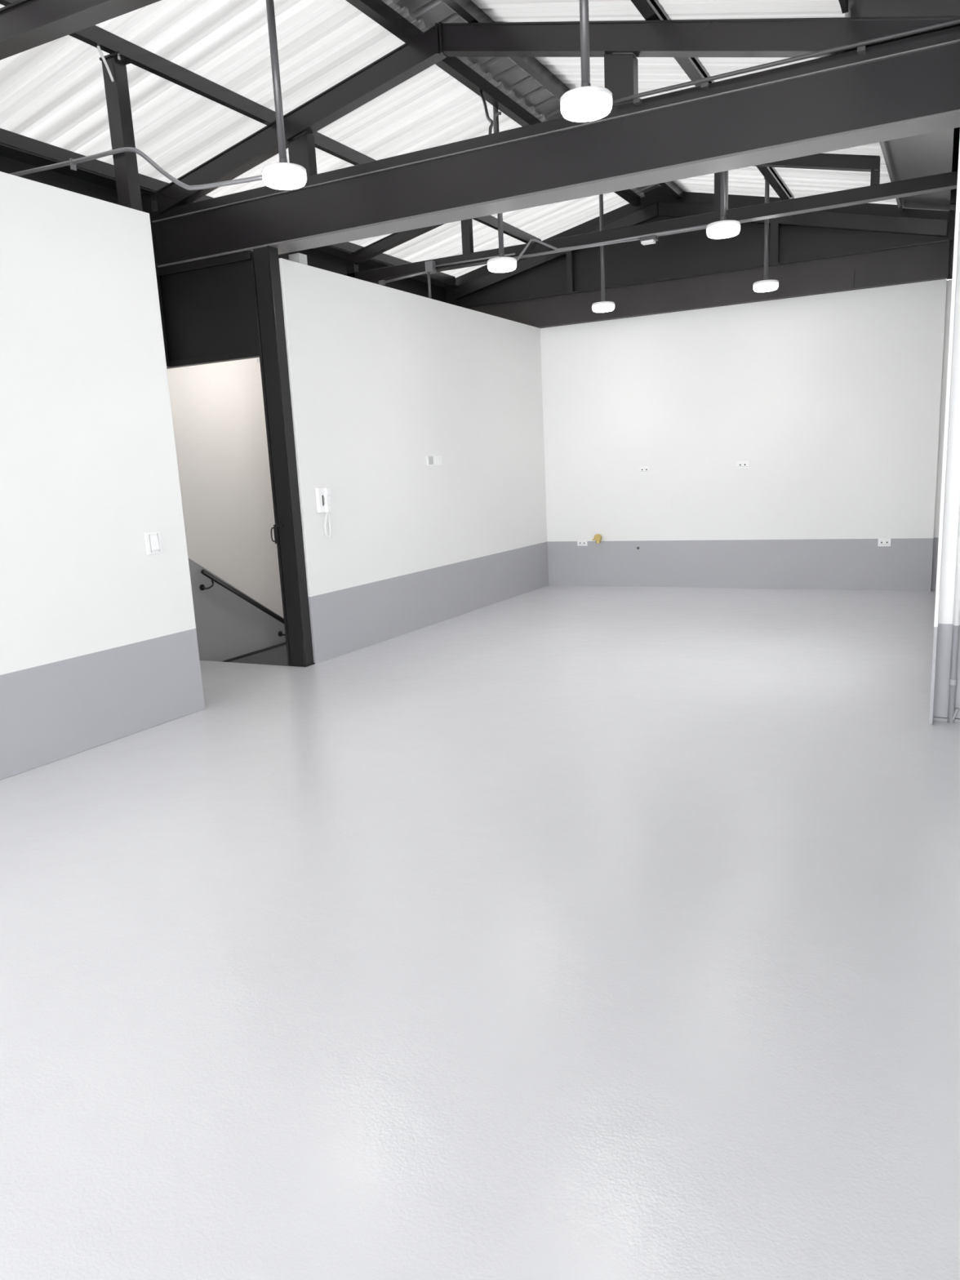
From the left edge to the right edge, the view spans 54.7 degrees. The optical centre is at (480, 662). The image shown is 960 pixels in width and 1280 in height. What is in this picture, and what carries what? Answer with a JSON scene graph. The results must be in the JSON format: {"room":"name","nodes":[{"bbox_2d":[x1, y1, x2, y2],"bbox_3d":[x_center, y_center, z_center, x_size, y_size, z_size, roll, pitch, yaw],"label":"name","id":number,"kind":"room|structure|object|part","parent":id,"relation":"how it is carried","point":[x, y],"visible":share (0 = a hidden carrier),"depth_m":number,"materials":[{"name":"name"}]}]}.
{"room":"empty warehouse","nodes":[
{"label":"empty warehouse","id":0,"kind":"room"},
{"bbox_2d":[0,171,204,780],"bbox_3d":[-4.620,-0.019,0.929,0.124,3.104,11.625,3,13,27],"label":"wall","id":1,"kind":"structure","parent":0,"point":[99,646],"depth_m":5.29,"materials":[{"name":"white paint"}]},
{"bbox_2d":[99,51,142,211],"bbox_3d":[-2.091,-3.113,5.499,0.158,0.831,0.130,3,13,27],"label":"post","id":2,"kind":"object","parent":1,"relation":"on","point":[117,92],"visible":0.86,"depth_m":5.46,"materials":[{"name":"black metal"}]},
{"bbox_3d":[-2.111,-3.514,5.415,0.158,0.012,0.130,3,13,27],"label":"plate","id":3,"kind":"part","parent":2,"relation":"part of","materials":[{"name":"black metal"}]},
{"bbox_2d":[8,146,262,190],"bbox_3d":[-2.231,-2.884,5.543,2.307,0.376,0.063,3,13,26],"label":"conduit","id":4,"kind":"object","parent":2,"relation":"attached to","point":[72,162],"visible":0.96,"depth_m":5.38,"materials":[{"name":"grey metal"}]},
{"bbox_2d":[144,530,162,555],"bbox_3d":[-2.026,-0.743,5.775,0.022,0.140,0.122,3,13,27],"label":"light switch","id":5,"kind":"object","parent":1,"relation":"attached to","point":[153,539],"visible":1,"depth_m":5.76,"materials":[{"name":"white plastic"}]},
{"bbox_3d":[-2.040,-0.736,5.746,0.003,0.112,0.008,3,13,27],"label":"trim","id":6,"kind":"part","parent":5,"relation":"part of","materials":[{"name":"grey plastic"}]},
{"bbox_2d":[0,155,445,661],"bbox_3d":[-4.352,0.079,4.545,0.120,6.006,18.100,3,13,27],"label":"wall","id":7,"kind":"structure","parent":0,"point":[218,409],"depth_m":8.34,"materials":[{"name":"white paint"}]},
{"bbox_2d":[0,142,457,288],"bbox_3d":[-4.465,-2.836,3.797,0.300,0.010,17.890,3,13,27],"label":"beam","id":8,"kind":"structure","parent":7,"relation":"on","point":[6,151],"depth_m":6.79,"materials":[{"name":"black metal"}]},
{"bbox_2d":[200,568,284,636],"bbox_3d":[-1.548,-0.099,9.791,0.091,2.185,3.602,3,13,27],"label":"handrail","id":9,"kind":"object","parent":7,"relation":"attached to","point":[213,578],"visible":0.37,"depth_m":8.41,"materials":[{"name":"black metal"}]},
{"bbox_2d":[220,642,285,662],"bbox_3d":[-1.538,-0.350,9.848,0.032,0.018,4.170,3,13,27],"label":"trim","id":10,"kind":"structure","parent":7,"relation":"attached to","point":[284,643],"depth_m":8.71,"materials":[{"name":"black paint"}]},
{"bbox_2d":[229,644,288,666],"bbox_3d":[-1.528,-0.101,9.902,0.025,0.492,4.170,3,13,27],"label":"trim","id":11,"kind":"structure","parent":7,"relation":"attached to","point":[278,655],"depth_m":8.92,"materials":[{"name":"grey paint"}]},
{"bbox_2d":[0,0,644,277],"bbox_3d":[-3.412,-3.127,3.229,2.720,0.636,18.180,3,13,27],"label":"ceiling","id":12,"kind":"structure","parent":0,"point":[53,92],"depth_m":6.28,"materials":[{"name":"white metal"}]},
{"bbox_2d":[0,128,455,284],"bbox_3d":[-4.384,-2.869,3.678,0.060,0.088,17.870,3,13,27],"label":"purlin","id":13,"kind":"object","parent":12,"relation":"attached to","point":[11,139],"visible":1,"depth_m":6.70,"materials":[{"name":"black metal"}]},
{"bbox_2d":[0,0,541,243],"bbox_3d":[-3.364,-3.062,3.099,0.050,0.092,17.870,3,13,27],"label":"purlin","id":14,"kind":"object","parent":12,"relation":"attached to","point":[95,36],"visible":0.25,"depth_m":6.08,"materials":[{"name":"black metal"}]},
{"bbox_2d":[97,45,114,81],"bbox_3d":[-2.169,-3.471,5.354,0.094,0.230,0.026,-1,12,9],"label":"cable","id":15,"kind":"object","parent":14,"relation":"hanging from","point":[98,46],"visible":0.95,"depth_m":5.35,"materials":[{"name":"white plastic"}]},
{"bbox_2d":[346,0,640,206],"bbox_3d":[-2.318,-3.261,2.504,0.070,0.090,17.870,3,13,27],"label":"purlin","id":16,"kind":"object","parent":12,"relation":"attached to","point":[378,11],"visible":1,"depth_m":6.64,"materials":[{"name":"black metal"}]},
{"bbox_2d":[262,0,306,190],"bbox_3d":[-1.090,-3.179,4.942,0.238,1.184,0.238,3,13,27],"label":"pendant lamp","id":17,"kind":"object","parent":16,"relation":"hanging from","point":[282,175],"visible":1,"depth_m":4.96,"materials":[{"name":"white"}]},
{"bbox_3d":[-1.093,-3.234,4.930,0.041,1.052,0.040,3,13,27],"label":"rod","id":18,"kind":"part","parent":17,"relation":"part of","materials":[{"name":"grey metal"}]},
{"bbox_2d":[279,158,287,162],"bbox_3d":[-1.067,-2.704,5.041,0.044,0.043,0.044,3,13,27],"label":"socket","id":19,"kind":"object","parent":17,"relation":"attached to","point":[281,160],"depth_m":5.02,"materials":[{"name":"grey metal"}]},
{"bbox_2d":[264,176,305,190],"bbox_3d":[-1.062,-2.607,5.062,0.217,0.012,0.217,3,13,27],"label":"diffuser","id":20,"kind":"object","parent":17,"relation":"attached to","point":[283,183],"depth_m":5.02,"materials":[{"name":"white plastic"}]},
{"bbox_2d":[480,92,493,134],"bbox_3d":[0.050,-3.831,6.491,0.048,0.659,1.084,-3,12,-1],"label":"cable","id":21,"kind":"object","parent":16,"relation":"hanging from","point":[488,118],"visible":0.88,"depth_m":6.45,"materials":[{"name":"grey plastic"}]},
{"bbox_2d":[487,106,516,272],"bbox_3d":[0.150,-3.795,7.411,0.238,1.256,0.238,3,13,27],"label":"pendant lamp","id":22,"kind":"object","parent":12,"relation":"hanging from","point":[501,264],"visible":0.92,"depth_m":7.45,"materials":[{"name":"white plastic"}]},
{"bbox_3d":[0.147,-3.850,7.399,0.041,1.124,0.040,3,13,27],"label":"rod","id":23,"kind":"part","parent":22,"relation":"part of","materials":[{"name":"grey metal"}]},
{"bbox_2d":[498,253,504,257],"bbox_3d":[0.175,-3.284,7.518,0.044,0.043,0.044,3,13,27],"label":"socket","id":24,"kind":"object","parent":22,"relation":"attached to","point":[500,255],"depth_m":7.50,"materials":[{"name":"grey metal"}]},
{"bbox_2d":[488,266,515,272],"bbox_3d":[0.180,-3.187,7.538,0.217,0.012,0.217,3,13,27],"label":"diffuser","id":25,"kind":"object","parent":22,"relation":"attached to","point":[492,268],"depth_m":7.50,"materials":[{"name":"white plastic"}]},
{"bbox_2d":[591,194,614,312],"bbox_3d":[1.277,-4.324,9.706,0.238,1.242,0.238,3,13,27],"label":"pendant lamp","id":26,"kind":"object","parent":12,"relation":"hanging from","point":[603,306],"visible":0.91,"depth_m":9.72,"materials":[{"name":"white plastic"}]},
{"bbox_3d":[1.274,-4.378,9.694,0.041,1.110,0.040,3,13,27],"label":"rod","id":27,"kind":"part","parent":26,"relation":"part of","materials":[{"name":"grey metal"}]},
{"bbox_2d":[593,308,613,312],"bbox_3d":[1.306,-3.723,9.832,0.217,0.012,0.217,3,13,27],"label":"diffuser","id":28,"kind":"object","parent":26,"relation":"attached to","point":[597,310],"depth_m":9.79,"materials":[{"name":"white plastic"}]},
{"bbox_2d":[278,257,548,664],"bbox_3d":[-0.311,-0.927,9.624,0.140,5.304,4.881,3,13,27],"label":"wall","id":29,"kind":"structure","parent":0,"point":[383,380],"depth_m":8.64,"materials":[{"name":"white paint"}]},
{"bbox_2d":[250,259,291,665],"bbox_3d":[-1.610,-1.494,7.272,0.145,3.100,0.087,3,13,27],"label":"door frame","id":30,"kind":"structure","parent":29,"relation":"attached to","point":[277,540],"depth_m":7.24,"materials":[{"name":"black paint"}]},
{"bbox_3d":[-1.640,-1.013,7.379,0.047,0.121,0.015,-1,12,8],"label":"ring handle","id":31,"kind":"part","parent":30,"relation":"part of","materials":[{"name":"black metal"}]},
{"bbox_3d":[-1.583,-1.011,7.327,0.098,0.150,0.010,3,13,27],"label":"latch plate","id":32,"kind":"part","parent":30,"relation":"part of","materials":[{"name":"black metal"}]},
{"bbox_2d":[288,253,307,265],"bbox_3d":[-1.418,-3.130,7.241,0.103,0.086,0.100,3,13,27],"label":"stub","id":33,"kind":"object","parent":29,"relation":"on","point":[300,258],"visible":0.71,"depth_m":7.20,"materials":[{"name":"grey plastic"}]},
{"bbox_2d":[315,486,332,537],"bbox_3d":[-1.244,-1.212,7.529,0.072,0.412,0.175,3,13,27],"label":"handset","id":34,"kind":"object","parent":29,"relation":"attached to","point":[323,498],"visible":1,"depth_m":7.49,"materials":[{"name":"white plastic"}]},
{"bbox_3d":[-1.234,-1.119,7.571,0.043,0.213,0.085,3,13,27],"label":"coiled cord","id":35,"kind":"part","parent":34,"relation":"part of","materials":[{"name":"white plastic"}]},
{"bbox_2d":[426,455,434,465],"bbox_3d":[-0.478,-1.957,9.008,0.017,0.095,0.140,3,13,27],"label":"wall plate","id":36,"kind":"object","parent":29,"relation":"attached to","point":[429,459],"visible":1,"depth_m":9.00,"materials":[{"name":"white plastic"}]},
{"bbox_2d":[434,454,442,465],"bbox_3d":[-0.409,-1.991,9.142,0.014,0.094,0.130,3,13,27],"label":"wall plate","id":37,"kind":"object","parent":29,"relation":"attached to","point":[437,458],"visible":1,"depth_m":9.13,"materials":[{"name":"white plastic"}]},
{"bbox_2d":[0,585,959,1279],"bbox_3d":[-0.556,1.071,2.733,8.400,0.160,18.200,3,13,27],"label":"floor","id":38,"kind":"structure","parent":0,"point":[549,932],"depth_m":2.87,"materials":[{"name":"grey concrete"}]},
{"bbox_2d":[253,245,315,666],"bbox_3d":[-1.525,-1.527,7.236,0.166,3.172,0.120,3,13,27],"label":"post","id":39,"kind":"object","parent":38,"relation":"on","point":[266,261],"visible":1,"depth_m":7.17,"materials":[{"name":"black metal"}]},
{"bbox_3d":[-1.448,0.018,7.559,0.166,0.012,0.120,3,13,27],"label":"plate","id":40,"kind":"part","parent":39,"relation":"part of","materials":[{"name":"black paint"}]},
{"bbox_2d":[928,136,959,724],"bbox_3d":[2.567,-1.439,4.801,0.273,3.600,0.283,3,13,27],"label":"wall","id":41,"kind":"structure","parent":38,"relation":"on","point":[950,481],"depth_m":4.94,"materials":[{"name":"white paint"}]},
{"bbox_2d":[947,506,959,723],"bbox_3d":[2.523,-1.378,4.766,0.057,3.500,0.038,3,13,27],"label":"downpipe","id":42,"kind":"object","parent":41,"relation":"attached to","point":[952,713],"visible":1,"depth_m":5.03,"materials":[{"name":"white metal"}]},
{"bbox_2d":[392,0,661,192],"bbox_3d":[-2.058,-3.386,2.439,0.620,0.118,18.145,3,13,27],"label":"ceiling","id":43,"kind":"structure","parent":0,"point":[514,77],"depth_m":7.00,"materials":[{"name":"metal"}]},
{"bbox_2d":[471,0,897,204],"bbox_3d":[-0.864,-3.023,1.920,2.252,0.532,18.180,3,13,27],"label":"ceiling","id":44,"kind":"structure","parent":0,"point":[654,73],"depth_m":6.19,"materials":[{"name":"white metal"}]},
{"bbox_2d":[441,0,682,199],"bbox_3d":[-1.895,-3.232,2.290,0.060,0.085,17.870,3,13,27],"label":"purlin","id":45,"kind":"object","parent":44,"relation":"attached to","point":[468,11],"visible":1,"depth_m":6.59,"materials":[{"name":"black metal"}]},
{"bbox_2d":[560,0,612,122],"bbox_3d":[0.466,-2.998,4.170,0.238,0.983,0.238,3,13,27],"label":"pendant lamp","id":46,"kind":"object","parent":44,"relation":"hanging from","point":[585,103],"visible":1,"depth_m":4.19,"materials":[{"name":"white"}]},
{"bbox_3d":[0.463,-3.052,4.159,0.041,0.851,0.040,3,13,27],"label":"rod","id":47,"kind":"part","parent":46,"relation":"part of","materials":[{"name":"grey metal"}]},
{"bbox_2d":[581,82,591,86],"bbox_3d":[0.485,-2.620,4.249,0.044,0.043,0.044,3,13,27],"label":"socket","id":48,"kind":"object","parent":46,"relation":"attached to","point":[583,84],"depth_m":4.23,"materials":[{"name":"grey metal"}]},
{"bbox_2d":[562,102,610,122],"bbox_3d":[0.490,-2.523,4.269,0.217,0.012,0.217,3,13,27],"label":"diffuser","id":49,"kind":"object","parent":46,"relation":"attached to","point":[574,112],"depth_m":4.23,"materials":[{"name":"white plastic"}]},
{"bbox_2d":[631,0,794,199],"bbox_3d":[-0.858,-2.925,1.819,0.075,0.085,17.870,3,13,27],"label":"purlin","id":50,"kind":"object","parent":44,"relation":"attached to","point":[651,10],"visible":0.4,"depth_m":6.12,"materials":[{"name":"black metal"}]},
{"bbox_2d":[706,170,740,239],"bbox_3d":[1.739,-3.575,6.631,0.238,0.991,0.238,3,13,27],"label":"pendant lamp","id":51,"kind":"object","parent":44,"relation":"hanging from","point":[723,228],"visible":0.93,"depth_m":6.65,"materials":[{"name":"white plastic"}]},
{"bbox_2d":[720,216,726,220],"bbox_3d":[1.758,-3.193,6.710,0.044,0.043,0.044,3,13,27],"label":"socket","id":52,"kind":"object","parent":51,"relation":"attached to","point":[722,218],"depth_m":6.69,"materials":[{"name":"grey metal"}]},
{"bbox_2d":[707,230,738,239],"bbox_3d":[1.763,-3.096,6.731,0.217,0.012,0.217,3,13,27],"label":"diffuser","id":53,"kind":"object","parent":51,"relation":"attached to","point":[716,234],"depth_m":6.69,"materials":[{"name":"white plastic"}]},
{"bbox_3d":[1.737,-3.629,6.619,0.041,0.859,0.040,3,13,27],"label":"rod","id":54,"kind":"part","parent":51,"relation":"part of","materials":[{"name":"grey metal"}]},
{"bbox_2d":[753,177,778,292],"bbox_3d":[2.768,-4.135,8.970,0.238,1.030,0.238,3,13,27],"label":"pendant lamp","id":55,"kind":"object","parent":44,"relation":"hanging from","point":[766,285],"visible":0.91,"depth_m":8.97,"materials":[{"name":"white plastic"}]},
{"bbox_2d":[754,287,777,292],"bbox_3d":[2.792,-3.637,9.074,0.217,0.012,0.217,3,13,27],"label":"diffuser","id":56,"kind":"object","parent":55,"relation":"attached to","point":[756,289],"depth_m":9.03,"materials":[{"name":"white plastic"}]},
{"bbox_3d":[2.765,-4.190,8.959,0.041,0.898,0.040,3,13,27],"label":"rod","id":57,"kind":"part","parent":55,"relation":"part of","materials":[{"name":"grey metal"}]},
{"bbox_2d":[444,186,955,591],"bbox_3d":[2.196,-3.065,10.651,5.670,4.421,0.151,3,13,27],"label":"wall","id":58,"kind":"structure","parent":0,"point":[832,401],"depth_m":10.30,"materials":[{"name":"white paint"}]},
{"bbox_2d":[453,200,659,300],"bbox_3d":[0.830,-4.762,10.828,2.566,0.710,0.080,3,13,27],"label":"rafter","id":59,"kind":"object","parent":58,"relation":"attached to","point":[651,211],"visible":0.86,"depth_m":10.91,"materials":[{"name":"black metal"}]},
{"bbox_2d":[577,540,587,546],"bbox_3d":[1.262,-1.470,11.457,0.130,0.072,0.012,3,13,27],"label":"wall socket","id":60,"kind":"object","parent":58,"relation":"attached to","point":[580,543],"visible":1,"depth_m":11.45,"materials":[{"name":"white plastic"}]},
{"bbox_2d":[592,533,601,542],"bbox_3d":[1.430,-1.509,11.318,0.119,0.111,0.085,3,13,27],"label":"valve","id":61,"kind":"object","parent":58,"relation":"attached to","point":[597,537],"visible":1,"depth_m":11.28,"materials":[{"name":"gold metal"}]},
{"bbox_2d":[639,466,649,473],"bbox_3d":[1.933,-2.264,10.919,0.125,0.078,0.012,3,13,27],"label":"wall socket","id":62,"kind":"object","parent":58,"relation":"attached to","point":[642,469],"visible":1,"depth_m":10.92,"materials":[{"name":"white plastic"}]},
{"bbox_2d":[462,239,950,328],"bbox_3d":[2.108,-4.082,10.331,5.560,0.341,0.100,3,13,27],"label":"beam","id":63,"kind":"structure","parent":58,"relation":"on","point":[930,260],"depth_m":9.99,"materials":[{"name":"black metal"}]},
{"bbox_2d":[565,250,574,292],"bbox_3d":[1.050,-4.523,10.769,0.065,0.444,0.080,3,13,27],"label":"post","id":64,"kind":"object","parent":63,"relation":"on","point":[570,255],"visible":1,"depth_m":10.74,"materials":[{"name":"black metal"}]},
{"bbox_2d":[769,222,779,263],"bbox_3d":[3.090,-4.386,9.733,0.080,0.404,0.080,3,13,27],"label":"post","id":65,"kind":"object","parent":63,"relation":"on","point":[775,228],"visible":1,"depth_m":9.70,"materials":[{"name":"black metal"}]},
{"bbox_3d":[3.802,-3.899,9.458,0.015,0.176,0.020,3,13,27],"label":"splice plate","id":66,"kind":"part","parent":63,"relation":"part of","materials":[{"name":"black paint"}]},
{"bbox_2d":[735,460,749,468],"bbox_3d":[2.942,-2.211,10.403,0.150,0.085,0.012,3,13,27],"label":"wall socket","id":67,"kind":"object","parent":58,"relation":"attached to","point":[739,464],"visible":1,"depth_m":10.40,"materials":[{"name":"white plastic"}]},
{"bbox_2d":[657,200,947,237],"bbox_3d":[3.251,-4.592,9.601,2.856,0.774,0.080,3,13,27],"label":"rafter","id":68,"kind":"object","parent":58,"relation":"attached to","point":[869,223],"visible":0.88,"depth_m":9.38,"materials":[{"name":"black metal"}]},
{"bbox_2d":[877,538,890,546],"bbox_3d":[4.313,-1.277,9.905,0.125,0.082,0.012,3,13,27],"label":"wall socket","id":69,"kind":"object","parent":58,"relation":"attached to","point":[882,542],"visible":1,"depth_m":9.90,"materials":[{"name":"white plastic"}]},
{"bbox_2d":[838,0,959,213],"bbox_3d":[1.584,-2.538,0.705,3.320,0.153,18.096,3,13,27],"label":"ceiling","id":70,"kind":"structure","parent":0,"point":[931,153],"depth_m":7.18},
{"bbox_2d":[0,0,161,60],"bbox_3d":[-0.053,-2.829,3.236,8.280,0.152,0.120,3,13,27],"label":"cross beam","id":71,"kind":"structure","parent":70,"relation":"attached to","point":[24,24],"depth_m":4.20,"materials":[{"name":"black metal"}]},
{"bbox_2d":[930,279,951,590],"bbox_3d":[5.012,-2.282,9.471,0.608,3.101,0.120,3,13,27],"label":"wall","id":72,"kind":"structure","parent":0,"point":[948,287],"depth_m":9.53,"materials":[{"name":"white paint"}]},
{"bbox_2d":[946,127,959,279],"bbox_3d":[3.552,-4.093,6.803,0.370,1.666,5.096,3,13,27],"label":"wall","id":73,"kind":"structure","parent":0,"point":[957,131],"depth_m":8.99,"materials":[{"name":"black paint"}]},
{"bbox_2d":[151,25,959,267],"bbox_3d":[1.147,-3.144,5.555,8.280,0.418,0.270,3,13,27],"label":"beam","id":74,"kind":"structure","parent":73,"relation":"attached to","point":[907,86],"depth_m":5.65,"materials":[{"name":"black metal"}]},
{"bbox_3d":[-2.534,-3.344,7.380,0.015,0.418,0.175,3,13,27],"label":"plate","id":75,"kind":"part","parent":74,"relation":"part of","materials":[{"name":"black metal"}]},
{"bbox_2d":[141,193,169,367],"bbox_3d":[-2.604,-3.019,7.366,0.111,1.300,0.075,3,13,27],"label":"steel column","id":76,"kind":"structure","parent":74,"relation":"attached to","point":[145,198],"depth_m":7.33,"materials":[{"name":"black metal"}]},
{"bbox_2d":[158,250,259,368],"bbox_3d":[-2.146,-2.743,7.284,1.032,0.754,0.083,3,13,27],"label":"transom panel","id":77,"kind":"object","parent":74,"relation":"attached to","point":[208,304],"visible":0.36,"depth_m":7.25,"materials":[{"name":"black paint"}]},
{"bbox_3d":[-2.163,-3.083,7.213,1.032,0.060,0.083,3,13,27],"label":"rail","id":78,"kind":"part","parent":77,"relation":"part of","materials":[{"name":"black metal"}]},
{"bbox_3d":[-2.127,-2.398,7.360,1.032,0.047,0.075,3,13,27],"label":"rail","id":79,"kind":"part","parent":77,"relation":"part of","materials":[{"name":"black paint"}]},
{"bbox_2d":[155,22,447,214],"bbox_3d":[-1.371,-3.793,6.621,2.566,0.730,0.112,3,13,27],"label":"rafter","id":80,"kind":"object","parent":74,"relation":"on","point":[421,52],"visible":0.86,"depth_m":6.46,"materials":[{"name":"black metal"}]},
{"bbox_2d":[288,131,317,176],"bbox_3d":[-1.270,-3.611,6.647,0.170,0.282,0.090,3,13,27],"label":"post","id":81,"kind":"object","parent":74,"relation":"on","point":[301,149],"visible":0.74,"depth_m":6.60,"materials":[{"name":"black metal"}]},
{"bbox_2d":[493,111,501,133],"bbox_3d":[0.113,-3.471,5.996,0.056,0.146,0.020,3,13,27],"label":"hook","id":82,"kind":"object","parent":74,"relation":"on","point":[496,113],"visible":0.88,"depth_m":5.99,"materials":[{"name":"grey metal"}]},
{"bbox_2d":[604,53,638,105],"bbox_3d":[0.847,-3.492,5.566,0.180,0.288,0.090,3,13,27],"label":"post","id":83,"kind":"object","parent":74,"relation":"on","point":[620,70],"visible":0.76,"depth_m":5.53,"materials":[{"name":"black metal"}]},
{"bbox_2d":[438,15,959,57],"bbox_3d":[1.132,-3.668,5.340,3.046,0.693,0.112,3,13,27],"label":"rafter","id":84,"kind":"object","parent":74,"relation":"on","point":[775,37],"visible":0.94,"depth_m":5.32,"materials":[{"name":"black metal"}]},
{"bbox_2d":[612,17,959,105],"bbox_3d":[2.565,-3.229,4.646,3.980,0.044,0.064,3,13,27],"label":"conduit","id":85,"kind":"object","parent":74,"relation":"attached to","point":[861,50],"visible":0.91,"depth_m":5.06,"materials":[{"name":"grey metal"}]},
{"bbox_2d":[342,170,957,282],"bbox_3d":[1.113,-3.778,8.260,5.700,0.102,0.110,3,13,27],"label":"tie beam","id":86,"kind":"structure","parent":73,"relation":"attached to","point":[948,180],"depth_m":7.79,"materials":[{"name":"black metal"}]},
{"bbox_2d":[346,263,358,277],"bbox_3d":[-1.289,-3.813,9.509,0.090,0.480,0.080,3,13,27],"label":"post","id":87,"kind":"object","parent":86,"relation":"on","point":[353,268],"visible":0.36,"depth_m":9.44,"materials":[{"name":"black metal"}]},
{"bbox_2d":[346,223,444,266],"bbox_3d":[-0.214,-4.298,8.832,2.566,0.670,0.080,3,13,27],"label":"rafter","id":88,"kind":"object","parent":87,"relation":"on","point":[395,239],"visible":0.36,"depth_m":9.22,"materials":[{"name":"black metal"}]},
{"bbox_2d":[424,260,437,274],"bbox_3d":[-0.480,-3.824,8.994,0.105,0.107,0.070,3,13,27],"label":"junction box","id":89,"kind":"object","parent":86,"relation":"attached to","point":[429,265],"visible":0.93,"depth_m":8.97,"materials":[{"name":"grey metal"}]},
{"bbox_3d":[-0.494,-3.822,8.967,0.079,0.094,0.005,3,13,27],"label":"lid","id":90,"kind":"part","parent":89,"relation":"part of","materials":[{"name":"grey metal"}]},
{"bbox_2d":[461,218,473,253],"bbox_3d":[-0.122,-4.082,8.829,0.085,0.380,0.070,3,13,27],"label":"post","id":91,"kind":"object","parent":86,"relation":"on","point":[466,224],"visible":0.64,"depth_m":8.81,"materials":[{"name":"black metal"}]},
{"bbox_2d":[378,223,709,298],"bbox_3d":[0.481,-3.655,8.500,3.370,0.414,0.098,3,13,27],"label":"conduit","id":92,"kind":"object","parent":86,"relation":"attached to","point":[636,237],"visible":0.88,"depth_m":8.40,"materials":[{"name":"grey metal"}]},
{"bbox_2d":[640,235,657,245],"bbox_3d":[1.463,-3.650,8.035,0.140,0.054,0.085,3,13,27],"label":"lamp","id":93,"kind":"object","parent":86,"relation":"attached to","point":[647,240],"visible":1,"depth_m":8.01,"materials":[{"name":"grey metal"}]},
{"bbox_2d":[714,170,728,211],"bbox_3d":[2.011,-3.959,7.741,0.100,0.379,0.070,3,13,27],"label":"post","id":94,"kind":"object","parent":86,"relation":"on","point":[717,175],"visible":0.48,"depth_m":7.73,"materials":[{"name":"black metal"}]},
{"bbox_2d":[870,169,879,185],"bbox_3d":[3.078,-3.768,7.233,0.060,0.110,0.080,3,13,27],"label":"post","id":95,"kind":"object","parent":86,"relation":"on","point":[875,175],"visible":1,"depth_m":7.20,"materials":[{"name":"black metal"}]},
{"bbox_2d":[751,153,880,172],"bbox_3d":[2.010,-4.186,7.694,2.421,0.638,0.080,3,13,27],"label":"rafter","id":96,"kind":"object","parent":95,"relation":"on","point":[852,162],"visible":0.36,"depth_m":7.32,"materials":[{"name":"black metal"}]}
]}

